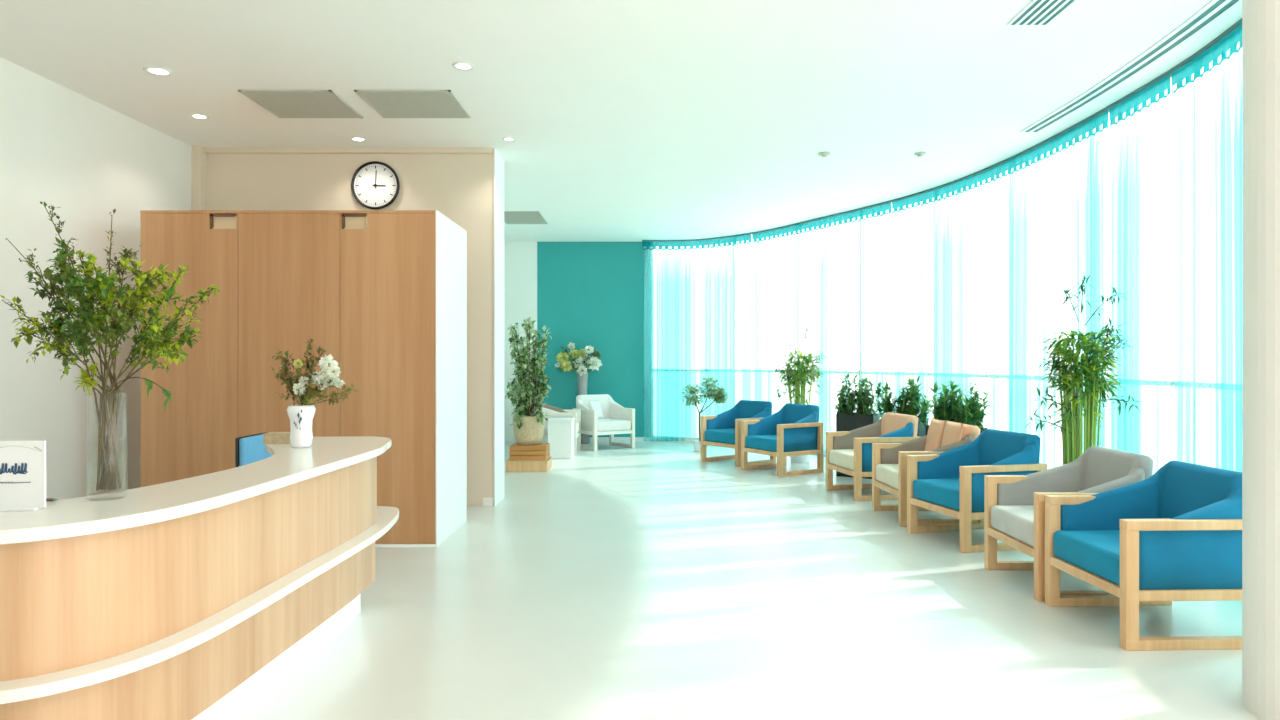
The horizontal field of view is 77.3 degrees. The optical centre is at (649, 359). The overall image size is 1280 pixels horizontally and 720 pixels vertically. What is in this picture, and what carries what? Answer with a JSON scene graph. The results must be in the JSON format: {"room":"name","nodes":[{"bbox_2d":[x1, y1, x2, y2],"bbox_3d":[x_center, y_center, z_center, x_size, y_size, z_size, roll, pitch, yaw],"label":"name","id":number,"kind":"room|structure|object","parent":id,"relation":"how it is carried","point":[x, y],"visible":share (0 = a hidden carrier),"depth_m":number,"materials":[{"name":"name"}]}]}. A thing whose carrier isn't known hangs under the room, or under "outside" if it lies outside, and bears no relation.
{"room":"hospital interior","nodes":[
{"label":"hospital interior","id":0,"kind":"room"},
{"bbox_2d":[0,57,190,499],"bbox_3d":[-4.600,-0.325,3.550,0.200,3.550,9.100,0,0,0],"label":"wall","id":1,"kind":"structure","parent":0,"point":[66,149],"depth_m":6.19,"materials":[{"name":"paint"}]},
{"bbox_2d":[206,149,493,505],"bbox_3d":[-3.025,-0.325,8.190,2.950,3.550,0.480,0,0,0],"label":"wall","id":2,"kind":"structure","parent":0,"point":[460,187],"depth_m":7.95,"materials":[{"name":"paint"}]},
{"bbox_2d":[191,146,205,209],"bbox_3d":[-4.455,-0.325,7.900,0.090,3.550,0.100,0,0,0],"label":"trim","id":3,"kind":"structure","parent":2,"relation":"attached to","point":[198,157],"depth_m":7.85,"materials":[{"name":"paint"}]},
{"bbox_2d":[203,147,492,153],"bbox_3d":[-2.985,-2.075,7.925,2.850,0.050,0.050,0,0,0],"label":"trim","id":4,"kind":"structure","parent":2,"relation":"attached to","point":[208,150],"depth_m":7.90,"materials":[{"name":"paint"}]},
{"bbox_2d":[351,161,399,208],"bbox_3d":[-2.720,-1.730,7.926,0.478,0.478,0.045,0,0,0],"label":"wall clock","id":5,"kind":"object","parent":2,"relation":"attached to","point":[375,184],"visible":1,"depth_m":7.93,"materials":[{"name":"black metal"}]},
{"bbox_2d":[483,498,492,505],"bbox_3d":[-1.610,1.410,7.942,0.100,0.080,0.015,0,0,0],"label":"baseboard","id":6,"kind":"structure","parent":2,"relation":"attached to","point":[486,501],"depth_m":7.93,"materials":[{"name":"white paint"}]},
{"bbox_2d":[494,148,503,505],"bbox_3d":[-1.542,-0.325,8.180,0.015,3.550,0.500,0,0,0],"label":"wall","id":7,"kind":"structure","parent":0,"point":[498,160],"depth_m":8.11,"materials":[{"name":"paint"}]},
{"bbox_2d":[504,241,536,441],"bbox_3d":[-2.300,-0.325,14.275,0.600,3.550,0.250,0,0,0],"label":"wall","id":8,"kind":"structure","parent":0,"point":[520,257],"depth_m":14.15,"materials":[{"name":"paint"}]},
{"bbox_2d":[537,242,650,436],"bbox_3d":[-0.985,-0.325,14.300,2.030,3.550,0.200,0,0,0],"label":"wall","id":9,"kind":"structure","parent":0,"point":[597,295],"depth_m":14.20,"materials":[{"name":"paint"}]},
{"bbox_2d":[541,437,650,441],"bbox_3d":[-0.990,1.410,14.193,2.020,0.080,0.015,0,0,0],"label":"baseboard","id":10,"kind":"structure","parent":9,"relation":"attached to","point":[599,439],"depth_m":14.19,"materials":[{"name":"white paint"}]},
{"bbox_2d":[642,234,750,249],"bbox_3d":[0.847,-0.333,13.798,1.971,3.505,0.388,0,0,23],"label":"valance","id":11,"kind":"object","parent":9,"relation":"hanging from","point":[735,239],"visible":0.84,"depth_m":13.95,"materials":[{"name":"teal fabric"}]},
{"bbox_2d":[752,202,891,242],"bbox_3d":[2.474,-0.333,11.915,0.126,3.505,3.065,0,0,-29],"label":"valance","id":12,"kind":"object","parent":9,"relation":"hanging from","point":[882,208],"visible":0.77,"depth_m":11.73,"materials":[{"name":"teal fabric"}]},
{"bbox_2d":[0,0,1241,241],"bbox_3d":[-0.300,-2.175,6.725,8.401,0.150,15.450,0,0,0],"label":"ceiling","id":13,"kind":"structure","parent":0,"point":[628,120],"depth_m":5.95,"materials":[{"name":"paint"}]},
{"bbox_2d":[143,66,173,75],"bbox_3d":[-3.570,-2.095,5.810,0.192,0.007,0.192,0,0,0],"label":"recessed light","id":14,"kind":"object","parent":13,"relation":"in","point":[159,71],"visible":1,"depth_m":5.80,"materials":[{"name":"white paint"}]},
{"bbox_2d":[189,114,209,119],"bbox_3d":[-3.880,-2.095,6.890,0.154,0.007,0.154,0,0,0],"label":"recessed light","id":15,"kind":"object","parent":13,"relation":"in","point":[196,116],"visible":1,"depth_m":6.88,"materials":[{"name":"white paint"}]},
{"bbox_2d":[238,90,362,117],"bbox_3d":[-2.837,-2.094,6.562,0.725,0.011,0.695,0,0,0],"label":"ceiling vent","id":16,"kind":"object","parent":13,"relation":"in","point":[281,103],"visible":1,"depth_m":6.52,"materials":[{"name":"beige metal"}]},
{"bbox_2d":[350,137,366,141],"bbox_3d":[-2.770,-2.095,7.600,0.154,0.007,0.154,0,0,0],"label":"recessed light","id":17,"kind":"object","parent":13,"relation":"in","point":[357,139],"visible":1,"depth_m":7.60,"materials":[{"name":"white paint"}]},
{"bbox_2d":[354,90,469,117],"bbox_3d":[-1.925,-2.094,6.562,0.750,0.011,0.695,0,0,0],"label":"ceiling vent","id":18,"kind":"object","parent":13,"relation":"in","point":[388,103],"visible":1,"depth_m":6.52,"materials":[{"name":"beige metal"}]},
{"bbox_2d":[453,62,474,70],"bbox_3d":[-1.330,-2.095,5.710,0.154,0.007,0.154,0,0,0],"label":"recessed light","id":19,"kind":"object","parent":13,"relation":"in","point":[464,66],"visible":1,"depth_m":5.71,"materials":[{"name":"white paint"}]},
{"bbox_2d":[502,137,514,140],"bbox_3d":[-1.340,-2.095,7.600,0.123,0.007,0.123,0,0,0],"label":"recessed light","id":20,"kind":"object","parent":13,"relation":"in","point":[505,138],"visible":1,"depth_m":7.59,"materials":[{"name":"white paint"}]},
{"bbox_2d":[504,211,547,223],"bbox_3d":[-1.885,-2.094,11.800,0.630,0.011,1.000,0,0,0],"label":"ceiling vent","id":21,"kind":"object","parent":13,"relation":"in","point":[510,217],"visible":0.81,"depth_m":11.73,"materials":[{"name":"grey metal"}]},
{"bbox_2d":[819,152,829,156],"bbox_3d":[1.770,-2.082,8.120,0.110,0.035,0.110,0,0,0],"label":"smoke detector","id":22,"kind":"object","parent":13,"relation":"attached to","point":[823,154],"visible":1,"depth_m":8.09,"materials":[{"name":"white plastic"}]},
{"bbox_2d":[914,152,925,156],"bbox_3d":[2.740,-2.082,8.120,0.110,0.035,0.110,0,0,0],"label":"smoke detector","id":23,"kind":"object","parent":13,"relation":"attached to","point":[918,154],"visible":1,"depth_m":8.09,"materials":[{"name":"white plastic"}]},
{"bbox_2d":[642,18,1241,240],"bbox_3d":[2.631,-2.093,8.687,2.336,0.014,11.852,0,0,-16],"label":"trim","id":24,"kind":"structure","parent":13,"relation":"attached to","point":[1237,24],"depth_m":7.18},
{"bbox_2d":[892,110,1108,212],"bbox_3d":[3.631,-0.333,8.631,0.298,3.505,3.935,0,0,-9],"label":"valance","id":25,"kind":"object","parent":24,"relation":"hanging from","point":[1096,122],"visible":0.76,"depth_m":8.30,"materials":[{"name":"teal fabric"}]},
{"bbox_2d":[1109,74,1170,127],"bbox_3d":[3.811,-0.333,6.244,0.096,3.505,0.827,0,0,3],"label":"valance","id":26,"kind":"object","parent":24,"relation":"hanging from","point":[1159,88],"visible":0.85,"depth_m":6.20,"materials":[{"name":"teal fabric"}]},
{"bbox_2d":[1171,25,1241,92],"bbox_3d":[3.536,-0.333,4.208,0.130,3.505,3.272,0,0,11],"label":"valance","id":27,"kind":"object","parent":24,"relation":"hanging from","point":[1230,42],"visible":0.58,"depth_m":5.39,"materials":[{"name":"teal fabric"}]},
{"bbox_2d":[1007,0,1077,24],"bbox_3d":[2.346,-2.095,4.297,0.291,0.008,1.406,0,0,0],"label":"ceiling vent","id":28,"kind":"object","parent":13,"relation":"in","point":[1037,12],"visible":1,"depth_m":4.81,"materials":[{"name":"white metal"}]},
{"bbox_2d":[1020,0,1241,131],"bbox_3d":[3.417,-2.095,5.654,0.289,0.008,3.409,0,0,4],"label":"ceiling vent","id":29,"kind":"object","parent":13,"relation":"in","point":[1214,10],"visible":1,"depth_m":5.56,"materials":[{"name":"white metal"}]},
{"bbox_2d":[237,442,1259,719],"bbox_3d":[-0.240,1.500,6.725,8.521,0.100,15.450,0,0,0],"label":"floor","id":30,"kind":"structure","parent":0,"point":[648,580],"depth_m":4.38,"materials":[{"name":"tile"}]},
{"bbox_2d":[0,436,398,719],"bbox_3d":[-2.378,0.950,3.416,2.075,1.000,2.890,0,0,0],"label":"reception desk","id":31,"kind":"object","parent":30,"relation":"on","point":[193,598],"visible":1,"depth_m":2.64,"materials":[{"name":"brown wood"}]},
{"bbox_2d":[0,441,45,510],"bbox_3d":[-1.910,0.346,2.402,0.190,0.208,0.045,0,0,-2],"label":"display card","id":32,"kind":"object","parent":31,"relation":"on","point":[22,463],"visible":1,"depth_m":2.40,"materials":[{"name":"white paper"}]},
{"bbox_2d":[46,498,58,501],"bbox_3d":[-1.935,0.444,2.536,0.110,0.010,0.010,0,0,-8],"label":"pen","id":33,"kind":"object","parent":31,"relation":"on","point":[47,499],"visible":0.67,"depth_m":2.54,"materials":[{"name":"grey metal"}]},
{"bbox_2d":[87,392,125,500],"bbox_3d":[-1.765,0.278,2.600,0.112,0.342,0.112,0,0,0],"label":"glass vase","id":34,"kind":"object","parent":31,"relation":"on","point":[121,392],"visible":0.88,"depth_m":2.59,"materials":[{"name":"glass"}]},
{"bbox_2d":[0,201,219,490],"bbox_3d":[-1.762,-0.042,2.594,0.737,0.924,0.407,0,0,0],"label":"branch arrangement","id":35,"kind":"object","parent":34,"relation":"in","point":[86,321],"visible":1,"depth_m":2.56,"materials":[{"name":"green plant"}]},
{"bbox_2d":[0,436,391,544],"bbox_3d":[-2.387,0.469,3.377,2.026,0.038,2.675,0,0,0],"label":"countertop","id":36,"kind":"structure","parent":31,"relation":"on","point":[287,465],"depth_m":2.68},
{"bbox_2d":[263,432,289,443],"bbox_3d":[-2.000,0.422,4.330,0.146,0.056,0.106,0,0,-6],"label":"wooden box","id":37,"kind":"object","parent":31,"relation":"on","point":[270,437],"visible":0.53,"depth_m":4.28,"materials":[{"name":"brown wood"}]},
{"bbox_2d":[287,404,315,447],"bbox_3d":[-1.800,0.341,4.130,0.140,0.217,0.141,0,0,0],"label":"porcelain vase","id":38,"kind":"object","parent":31,"relation":"on","point":[301,417],"visible":0.98,"depth_m":4.08,"materials":[{"name":"white ceramic"}]},
{"bbox_2d":[271,339,357,405],"bbox_3d":[-1.724,0.150,4.116,0.448,0.520,0.208,0,0,16],"label":"flower arrangement","id":39,"kind":"object","parent":38,"relation":"in","point":[300,389],"visible":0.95,"depth_m":4.10,"materials":[{"name":"white plant"}]},
{"bbox_2d":[235,432,271,466],"bbox_3d":[-2.396,0.973,5.300,0.571,0.955,0.563,0,0,0],"label":"office chair","id":40,"kind":"object","parent":30,"relation":"on","point":[249,449],"visible":0.09,"depth_m":5.19,"materials":[{"name":"blue fabric"}]},
{"bbox_2d":[140,210,466,546],"bbox_3d":[-2.800,0.145,6.698,2.300,2.610,1.004,0,0,0],"label":"wardrobe","id":41,"kind":"object","parent":30,"relation":"on","point":[384,292],"visible":0.84,"depth_m":6.20,"materials":[{"name":"brown wood"}]},
{"bbox_2d":[505,456,551,471],"bbox_3d":[-1.600,1.380,10.620,0.550,0.140,0.510,0,0,0],"label":"plinth","id":42,"kind":"object","parent":30,"relation":"on","point":[511,465],"visible":0.8,"depth_m":10.37,"materials":[{"name":"brown wood"}]},
{"bbox_2d":[509,443,549,459],"bbox_3d":[-1.600,1.216,10.660,0.480,0.184,0.400,0,0,0],"label":"wooden crate","id":43,"kind":"object","parent":42,"relation":"on","point":[541,451],"visible":1,"depth_m":10.46,"materials":[{"name":"brown wood"}]},
{"bbox_2d":[505,317,551,444],"bbox_3d":[-1.624,0.277,10.643,0.634,1.685,0.636,0,0,0],"label":"plant","id":44,"kind":"object","parent":43,"relation":"on","point":[528,427],"visible":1,"depth_m":10.56,"materials":[{"name":"green plant"}]},
{"bbox_2d":[513,415,543,444],"bbox_3d":[-1.620,0.929,10.680,0.420,0.379,0.420,0,0,0],"label":"basket","id":45,"kind":"object","parent":43,"relation":"on","point":[530,430],"depth_m":10.51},
{"bbox_2d":[532,404,580,454],"bbox_3d":[-1.504,1.018,12.550,0.768,0.865,0.774,0,0,0],"label":"armchair","id":46,"kind":"object","parent":30,"relation":"on","point":[553,412],"visible":0.34,"depth_m":12.19,"materials":[{"name":"beige fabric"}]},
{"bbox_2d":[548,418,574,458],"bbox_3d":[-1.320,1.160,11.880,0.370,0.580,0.370,0,0,0],"label":"table","id":47,"kind":"object","parent":30,"relation":"on","point":[560,430],"visible":0.84,"depth_m":11.70,"materials":[{"name":"white paint"}]},
{"bbox_2d":[577,370,589,443],"bbox_3d":[-1.170,0.812,13.880,0.260,1.274,0.260,0,0,0],"label":"floor vase","id":48,"kind":"object","parent":30,"relation":"on","point":[582,380],"visible":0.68,"depth_m":13.80,"materials":[{"name":"white ceramic"}]},
{"bbox_2d":[554,342,602,375],"bbox_3d":[-1.232,0.081,13.875,0.831,0.800,0.413,0,0,0],"label":"bouquet","id":49,"kind":"object","parent":48,"relation":"in","point":[582,355],"visible":1,"depth_m":13.81,"materials":[{"name":"beige plant"}]},
{"bbox_2d":[572,394,634,450],"bbox_3d":[-0.778,1.018,13.279,0.774,0.865,0.768,0,0,-34],"label":"armchair","id":50,"kind":"object","parent":30,"relation":"on","point":[617,419],"visible":0.83,"depth_m":13.15,"materials":[{"name":"white fabric"}]},
{"bbox_2d":[589,400,602,417],"bbox_3d":[-0.892,0.815,13.234,0.141,0.301,0.300,0,0,28],"label":"cushion","id":51,"kind":"object","parent":50,"relation":"on","point":[594,405],"visible":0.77,"depth_m":13.20,"materials":[{"name":"white fabric"}]},
{"bbox_2d":[597,418,630,431],"bbox_3d":[-0.743,1.073,13.226,0.644,0.157,0.620,0,0,-34],"label":"seat cushion","id":52,"kind":"object","parent":50,"relation":"on","point":[603,424],"depth_m":13.01,"materials":[{"name":"white fabric"}]},
{"bbox_2d":[651,246,733,442],"bbox_3d":[0.741,-0.435,13.986,1.506,3.770,0.061,0,0,19],"label":"window","id":53,"kind":"structure","parent":30,"relation":"on","point":[672,420],"depth_m":14.07,"materials":[{"name":"glass"}]},
{"bbox_2d":[679,377,727,451],"bbox_3d":[0.862,0.854,12.769,0.825,1.191,0.472,0,0,-15],"label":"potted tree","id":54,"kind":"object","parent":30,"relation":"on","point":[718,396],"visible":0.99,"depth_m":12.72,"materials":[{"name":"green plant"}]},
{"bbox_2d":[700,400,775,466],"bbox_3d":[1.259,1.018,11.359,0.768,0.865,0.774,0,0,-38],"label":"armchair","id":55,"kind":"object","parent":30,"relation":"on","point":[723,429],"visible":0.74,"depth_m":11.39,"materials":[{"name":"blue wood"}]},
{"bbox_2d":[705,428,734,443],"bbox_3d":[1.208,1.073,11.320,0.620,0.157,0.644,0,0,-38],"label":"seat cushion","id":56,"kind":"object","parent":55,"relation":"on","point":[712,435],"depth_m":11.18,"materials":[{"name":"blue fabric"}]},
{"bbox_2d":[733,245,794,413],"bbox_3d":[1.895,-0.435,13.174,0.060,3.770,1.472,0,0,-38],"label":"window","id":57,"kind":"structure","parent":30,"relation":"on","point":[748,384],"depth_m":13.36,"materials":[{"name":"glass"}]},
{"bbox_2d":[741,403,823,476],"bbox_3d":[1.733,1.018,10.448,0.768,0.865,0.774,0,0,-31],"label":"armchair","id":58,"kind":"object","parent":30,"relation":"on","point":[795,429],"visible":1,"depth_m":10.28,"materials":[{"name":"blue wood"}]},
{"bbox_2d":[746,434,776,451],"bbox_3d":[1.678,1.073,10.415,0.620,0.157,0.644,0,0,-31],"label":"seat cushion","id":59,"kind":"object","parent":58,"relation":"on","point":[754,442],"depth_m":10.28,"materials":[{"name":"blue fabric"}]},
{"bbox_2d":[773,328,824,462],"bbox_3d":[2.131,0.488,11.348,0.790,1.921,0.737,0,0,0],"label":"bamboo","id":60,"kind":"object","parent":30,"relation":"on","point":[803,374],"visible":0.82,"depth_m":11.26,"materials":[{"name":"green plant"}]},
{"bbox_2d":[797,230,858,455],"bbox_3d":[2.673,-0.435,11.981,0.060,3.770,1.419,0,0,-28],"label":"window","id":61,"kind":"structure","parent":30,"relation":"on","point":[827,400],"depth_m":12.06,"materials":[{"name":"glass"}]},
{"bbox_2d":[833,356,883,478],"bbox_3d":[2.610,0.697,9.999,0.660,1.507,0.460,0,0,30],"label":"potted shrub","id":62,"kind":"object","parent":30,"relation":"on","point":[847,419],"visible":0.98,"depth_m":9.94,"materials":[{"name":"green plant"}]},
{"bbox_2d":[836,413,879,478],"bbox_3d":[2.600,1.060,10.000,0.460,0.780,0.320,0,0,30],"label":"planter","id":63,"kind":"object","parent":62,"relation":"on","point":[844,421],"depth_m":9.89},
{"bbox_2d":[825,412,918,500],"bbox_3d":[2.413,1.018,8.651,0.768,0.865,0.774,0,0,-11],"label":"armchair","id":64,"kind":"object","parent":30,"relation":"on","point":[846,452],"visible":0.59,"depth_m":8.55,"materials":[{"name":"brown wood"}]},
{"bbox_2d":[829,449,853,470],"bbox_3d":[2.351,1.073,8.639,0.620,0.157,0.644,0,0,-11],"label":"seat cushion","id":65,"kind":"object","parent":64,"relation":"on","point":[839,459],"depth_m":8.60,"materials":[{"name":"beige fabric"}]},
{"bbox_2d":[860,216,933,424],"bbox_3d":[3.303,-0.435,10.715,0.061,3.770,1.442,0,0,-25],"label":"window","id":66,"kind":"structure","parent":30,"relation":"on","point":[897,380],"depth_m":10.94,"materials":[{"name":"glass"}]},
{"bbox_2d":[869,375,931,436],"bbox_3d":[2.991,0.807,9.426,0.738,1.285,0.480,0,0,40],"label":"potted shrub","id":67,"kind":"object","parent":30,"relation":"on","point":[912,394],"visible":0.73,"depth_m":9.34,"materials":[{"name":"green plant"}]},
{"bbox_2d":[917,420,927,436],"bbox_3d":[2.990,1.080,9.420,0.460,0.740,0.300,0,0,40],"label":"planter","id":68,"kind":"object","parent":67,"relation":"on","point":[921,423],"depth_m":9.24,"materials":[{"name":"grey"}]},
{"bbox_2d":[872,421,979,525],"bbox_3d":[2.546,1.018,7.365,0.768,0.865,0.774,0,0,-3],"label":"armchair","id":69,"kind":"object","parent":30,"relation":"on","point":[889,460],"visible":0.42,"depth_m":7.29,"materials":[{"name":"brown wood"}]},
{"bbox_2d":[876,464,897,488],"bbox_3d":[2.482,1.073,7.362,0.620,0.157,0.644,0,0,-3],"label":"seat cushion","id":70,"kind":"object","parent":69,"relation":"on","point":[886,474],"depth_m":7.38,"materials":[{"name":"beige fabric"}]},
{"bbox_2d":[924,418,945,450],"bbox_3d":[2.684,0.765,7.550,0.120,0.421,0.340,0,0,-3],"label":"cushion","id":71,"kind":"object","parent":69,"relation":"on","point":[936,427],"visible":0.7,"depth_m":7.49,"materials":[{"name":"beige fabric"}]},
{"bbox_2d":[941,420,962,446],"bbox_3d":[2.700,0.765,7.194,0.120,0.421,0.340,0,0,-3],"label":"cushion","id":72,"kind":"object","parent":69,"relation":"on","point":[952,433],"visible":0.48,"depth_m":7.14,"materials":[{"name":"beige fabric"}]},
{"bbox_2d":[925,376,994,434],"bbox_3d":[3.253,0.813,8.579,0.515,1.273,0.821,0,0,-28],"label":"potted shrub","id":73,"kind":"object","parent":30,"relation":"on","point":[949,408],"visible":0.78,"depth_m":8.48,"materials":[{"name":"green plant"}]},
{"bbox_2d":[934,196,1009,430],"bbox_3d":[3.760,-0.435,9.366,0.060,3.770,1.455,0,0,-13],"label":"window","id":74,"kind":"structure","parent":30,"relation":"on","point":[998,417],"depth_m":9.27,"materials":[{"name":"clear glass"}]},
{"bbox_2d":[907,429,1046,552],"bbox_3d":[2.631,1.018,6.464,0.768,0.865,0.774,0,0,-14],"label":"armchair","id":75,"kind":"object","parent":30,"relation":"on","point":[951,482],"visible":0.75,"depth_m":6.43,"materials":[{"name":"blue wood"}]},
{"bbox_2d":[913,478,959,510],"bbox_3d":[2.569,1.073,6.448,0.620,0.157,0.644,0,0,-14],"label":"seat cushion","id":76,"kind":"object","parent":75,"relation":"on","point":[943,494],"depth_m":6.39,"materials":[{"name":"blue fabric"}]},
{"bbox_2d":[1009,168,1084,468],"bbox_3d":[3.969,-0.435,7.956,0.060,3.770,1.436,0,0,-4],"label":"window","id":77,"kind":"structure","parent":30,"relation":"on","point":[1022,388],"depth_m":8.43,"materials":[{"name":"glass"}]},
{"bbox_2d":[984,446,1153,600],"bbox_3d":[2.711,1.018,5.185,0.768,0.865,0.774,0,0,0],"label":"armchair","id":78,"kind":"object","parent":30,"relation":"on","point":[1014,505],"visible":0.59,"depth_m":5.30,"materials":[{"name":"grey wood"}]},
{"bbox_2d":[991,505,1033,546],"bbox_3d":[2.647,1.073,5.185,0.620,0.157,0.644,0,0,0],"label":"seat cushion","id":79,"kind":"object","parent":78,"relation":"on","point":[1014,524],"depth_m":5.20,"materials":[{"name":"grey fabric"}]},
{"bbox_2d":[1023,274,1143,464],"bbox_3d":[3.439,0.385,6.321,0.816,2.128,0.677,0,0,-20],"label":"bamboo","id":80,"kind":"object","parent":30,"relation":"on","point":[1071,420],"visible":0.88,"depth_m":6.23,"materials":[{"name":"green plant"}]},
{"bbox_2d":[1090,128,1193,473],"bbox_3d":[4.006,-0.435,6.541,0.061,3.770,1.430,0,0,1],"label":"window","id":81,"kind":"structure","parent":30,"relation":"on","point":[1162,429],"depth_m":6.50,"materials":[{"name":"glass"}]},
{"bbox_2d":[1045,460,1241,650],"bbox_3d":[2.742,1.018,4.383,0.768,0.865,0.774,0,0,-2],"label":"armchair","id":82,"kind":"object","parent":30,"relation":"on","point":[1165,537],"visible":0.88,"depth_m":4.04,"materials":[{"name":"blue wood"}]},
{"bbox_2d":[1054,530,1119,584],"bbox_3d":[2.678,1.073,4.381,0.620,0.157,0.644,0,0,-2],"label":"seat cushion","id":83,"kind":"object","parent":82,"relation":"on","point":[1092,554],"depth_m":4.38,"materials":[{"name":"blue fabric"}]},
{"bbox_2d":[1193,66,1241,471],"bbox_3d":[3.882,-0.435,5.129,0.060,3.770,1.446,0,0,9],"label":"window","id":84,"kind":"structure","parent":30,"relation":"on","point":[1217,407],"depth_m":5.81,"materials":[{"name":"glass"}]},
{"bbox_2d":[790,455,809,462],"bbox_3d":[2.130,1.260,11.350,0.340,0.379,0.340,0,0,0],"label":"pot","id":85,"kind":"object","parent":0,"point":[801,458],"depth_m":11.23,"materials":[{"name":"white ceramic"}]},
{"bbox_2d":[1242,0,1279,719],"bbox_3d":[2.710,-0.325,3.240,0.500,3.550,0.500,0,0,0],"label":"wall pillar","id":86,"kind":"structure","parent":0,"point":[1260,18],"depth_m":3.23,"materials":[{"name":"paint"}]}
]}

